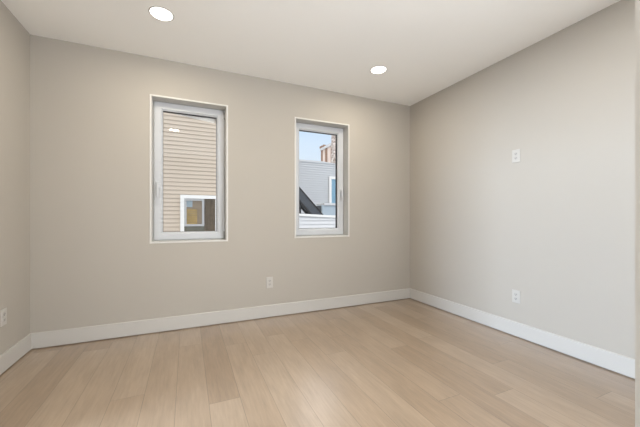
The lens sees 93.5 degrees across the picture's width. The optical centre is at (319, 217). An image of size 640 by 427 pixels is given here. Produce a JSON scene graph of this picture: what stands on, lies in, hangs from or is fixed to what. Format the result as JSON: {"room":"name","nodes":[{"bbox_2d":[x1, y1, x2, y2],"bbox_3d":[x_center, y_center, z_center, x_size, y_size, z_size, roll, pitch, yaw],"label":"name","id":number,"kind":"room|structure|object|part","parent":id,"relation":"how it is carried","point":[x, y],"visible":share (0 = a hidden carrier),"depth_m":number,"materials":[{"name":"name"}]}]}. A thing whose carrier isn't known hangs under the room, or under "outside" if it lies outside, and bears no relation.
{"room":"empty bedroom","nodes":[
{"label":"empty bedroom","id":0,"kind":"room"},
{"bbox_2d":[0,0,29,354],"bbox_3d":[-1.521,-0.215,0.334,0.140,2.600,4.638,0,0,-24],"label":"wall","id":1,"kind":"structure","parent":0,"point":[14,38],"depth_m":2.26,"materials":[{"name":"beige paint"}]},
{"bbox_2d":[0,307,6,326],"bbox_3d":[-2.227,0.697,2.119,0.009,0.118,0.072,0,0,-24],"label":"power outlet","id":2,"kind":"object","parent":1,"relation":"attached to","point":[3,313],"visible":1,"depth_m":2.11,"materials":[{"name":"white plastic"}]},
{"bbox_2d":[0,334,31,374],"bbox_3d":[-2.093,1.014,1.822,0.015,0.125,1.423,0,0,-24],"label":"baseboard","id":3,"kind":"structure","parent":1,"relation":"attached to","point":[13,354],"depth_m":2.25,"materials":[{"name":"grey paint"}]},
{"bbox_2d":[187,201,191,206],"bbox_3d":[-3.290,-0.358,7.583,0.140,0.167,0.008,0,0,-24],"label":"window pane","id":4,"kind":"object","parent":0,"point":[189,203],"depth_m":7.58,"materials":[{"name":"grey glass"}]},
{"bbox_2d":[30,34,409,348],"bbox_3d":[-2.382,-0.215,2.625,8.160,2.600,0.250,0,0,-24],"label":"wall","id":5,"kind":"structure","parent":0,"point":[93,260],"depth_m":2.92,"materials":[{"name":"beige paint"}]},
{"bbox_2d":[150,94,227,243],"bbox_3d":[-1.315,-0.463,3.059,0.711,1.410,0.196,0,0,-24],"label":"window","id":6,"kind":"structure","parent":5,"relation":"in","point":[217,114],"depth_m":3.03,"materials":[{"name":"white paint"}]},
{"bbox_3d":[-1.580,-0.267,2.932,0.021,0.130,0.040,0,0,-24],"label":"lever","id":7,"kind":"part","parent":6,"relation":"part of","materials":[{"name":"grey plastic"}]},
{"bbox_3d":[-1.346,-1.054,3.148,0.512,0.078,0.008,0,0,-24],"label":"exterior head trim","id":8,"kind":"part","parent":6,"relation":"part of","materials":[{"name":"beige"}]},
{"bbox_2d":[30,288,409,348],"bbox_3d":[-0.584,1.014,3.273,3.947,0.125,0.015,0,0,-24],"label":"baseboard","id":9,"kind":"structure","parent":5,"relation":"attached to","point":[97,332],"depth_m":2.99,"materials":[{"name":"grey paint"}]},
{"bbox_2d":[266,277,272,287],"bbox_3d":[-0.551,0.705,3.291,0.072,0.118,0.009,0,0,-24],"label":"power outlet","id":10,"kind":"object","parent":5,"relation":"attached to","point":[269,280],"visible":1,"depth_m":3.29,"materials":[{"name":"white plastic"}]},
{"bbox_2d":[295,117,348,237],"bbox_3d":[-0.001,-0.460,3.639,0.710,1.377,0.196,0,0,-24],"label":"window","id":11,"kind":"structure","parent":5,"relation":"in","point":[340,131],"depth_m":3.70,"materials":[{"name":"white paint"}]},
{"bbox_2d":[1,0,619,105],"bbox_3d":[-1.406,-1.575,0.412,8.160,0.120,5.088,0,0,-24],"label":"ceiling","id":12,"kind":"structure","parent":0,"point":[425,47],"depth_m":2.46,"materials":[{"name":"white paint"}]},
{"bbox_2d":[148,6,173,21],"bbox_3d":[-1.177,-1.511,2.235,0.170,0.008,0.170,0,0,-24],"label":"recessed light","id":13,"kind":"object","parent":12,"relation":"in","point":[160,13],"visible":1,"depth_m":2.22,"materials":[{"name":"white plastic"}]},
{"bbox_2d":[370,66,386,73],"bbox_3d":[0.599,-1.511,3.078,0.170,0.008,0.170,0,0,-24],"label":"recessed light","id":14,"kind":"object","parent":12,"relation":"in","point":[377,69],"visible":1,"depth_m":3.06,"materials":[{"name":"white"}]},
{"bbox_2d":[0,298,634,426],"bbox_3d":[-1.406,1.145,0.412,8.160,0.120,5.088,0,0,-24],"label":"floor","id":15,"kind":"structure","parent":0,"point":[408,362],"depth_m":2.04,"materials":[{"name":"brown wood"}]},
{"bbox_2d":[332,180,334,202],"bbox_3d":[0.953,-1.300,15.680,0.840,1.410,0.016,0,0,-24],"label":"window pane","id":16,"kind":"object","parent":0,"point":[333,181],"depth_m":15.56,"materials":[{"name":"blue glass"}]},
{"bbox_2d":[410,0,634,378],"bbox_3d":[2.286,-0.215,1.903,0.200,2.600,4.838,0,0,-24],"label":"wall","id":17,"kind":"structure","parent":0,"point":[554,226],"depth_m":2.56,"materials":[{"name":"beige paint"}]},
{"bbox_2d":[512,149,519,162],"bbox_3d":[1.795,-0.568,2.757,0.009,0.118,0.072,0,0,-24],"label":"power outlet","id":18,"kind":"object","parent":17,"relation":"attached to","point":[515,153],"visible":1,"depth_m":2.75,"materials":[{"name":"white plastic"}]},
{"bbox_2d":[512,289,519,303],"bbox_3d":[1.795,0.719,2.757,0.009,0.118,0.072,0,0,-24],"label":"power outlet","id":19,"kind":"object","parent":17,"relation":"attached to","point":[515,293],"visible":1,"depth_m":2.75,"materials":[{"name":"white plastic"}]},
{"bbox_2d":[410,288,634,377],"bbox_3d":[2.151,1.014,1.945,0.015,0.125,4.623,0,0,-24],"label":"baseboard","id":20,"kind":"structure","parent":17,"relation":"attached to","point":[625,365],"depth_m":2.56,"materials":[{"name":"grey paint"}]},
{"bbox_2d":[635,0,639,426],"bbox_3d":[0.722,-0.215,0.581,0.131,2.600,0.120,0,0,-24],"label":"wall","id":21,"kind":"structure","parent":0,"point":[637,2],"depth_m":0.61,"materials":[{"name":"beige paint"}]},
{"label":"outside","id":22,"kind":"structure","parent":0,"visible":0},
{"bbox_3d":[-3.121,4.785,44.247,110.000,0.200,76.512,0,0,-24],"label":"ground","id":23,"kind":"structure","parent":22,"visible":0},
{"bbox_2d":[163,112,215,231],"bbox_3d":[-6.583,-1.065,9.474,8.200,11.500,6.750,0,0,-24],"label":"house","id":24,"kind":"structure","parent":23,"relation":"on","point":[189,144],"depth_m":7.59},
{"bbox_2d":[187,209,196,223],"bbox_3d":[-3.250,-0.033,7.603,0.270,0.375,0.008,0,0,-24],"label":"blind","id":25,"kind":"object","parent":24,"relation":"hanging from","point":[191,213],"depth_m":7.61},
{"bbox_3d":[-3.187,0.464,7.635,0.470,0.507,0.012,0,0,-24],"label":"panel","id":26,"kind":"part","parent":24,"relation":"part of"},
{"bbox_3d":[-3.179,-0.141,7.617,0.470,0.702,0.025,0,0,-24],"label":"frame","id":27,"kind":"part","parent":24,"relation":"part of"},
{"bbox_2d":[204,199,214,230],"bbox_3d":[-2.855,0.113,7.782,0.277,1.209,0.011,0,0,-24],"label":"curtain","id":28,"kind":"object","parent":24,"relation":"hanging from","point":[209,204],"depth_m":7.79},
{"bbox_2d":[299,159,334,213],"bbox_3d":[-0.371,0.900,18.930,9.600,7.570,7.160,0,0,-24],"label":"house","id":29,"kind":"structure","parent":23,"relation":"on","point":[316,178],"depth_m":15.22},
{"bbox_2d":[320,135,334,162],"bbox_3d":[3.554,-3.140,33.673,6.520,15.650,4.150,0,0,-24],"label":"building","id":30,"kind":"structure","parent":23,"relation":"on","point":[327,151],"depth_m":32.38,"materials":[{"name":"paint"}]},
{"bbox_3d":[3.510,-7.795,34.118,6.240,0.280,3.300,0,0,-24],"label":"cornice","id":31,"kind":"part","parent":30,"relation":"part of","materials":[{"name":"white"}]},
{"bbox_3d":[0.247,3.085,11.705,6.140,3.200,5.820,0,0,-24],"label":"roof","id":32,"kind":"structure","parent":23,"relation":"on","visible":0},
{"bbox_2d":[299,187,322,214],"bbox_3d":[-0.513,-0.183,10.938,2.090,3.335,0.470,0,0,-24],"label":"metal staircase","id":33,"kind":"structure","parent":32,"relation":"on","point":[307,206],"depth_m":10.73,"materials":[{"name":"black metal"}]},
{"bbox_2d":[299,214,334,227],"bbox_3d":[0.289,0.512,8.636,3.700,1.345,0.270,0,0,-24],"label":"roof parapet","id":34,"kind":"object","parent":32,"relation":"on","point":[305,220],"visible":0.13,"depth_m":8.35,"materials":[{"name":"white"}]},
{"bbox_2d":[316,203,334,214],"bbox_3d":[0.646,0.435,12.908,1.600,2.100,0.800,0,0,-24],"label":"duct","id":35,"kind":"object","parent":32,"relation":"on","point":[325,208],"visible":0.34,"depth_m":12.39,"materials":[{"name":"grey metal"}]},
{"bbox_3d":[0.692,-0.565,12.928,1.500,0.100,0.800,0,0,-24],"label":"lid","id":36,"kind":"part","parent":35,"relation":"part of","materials":[{"name":"white metal"}]}
]}

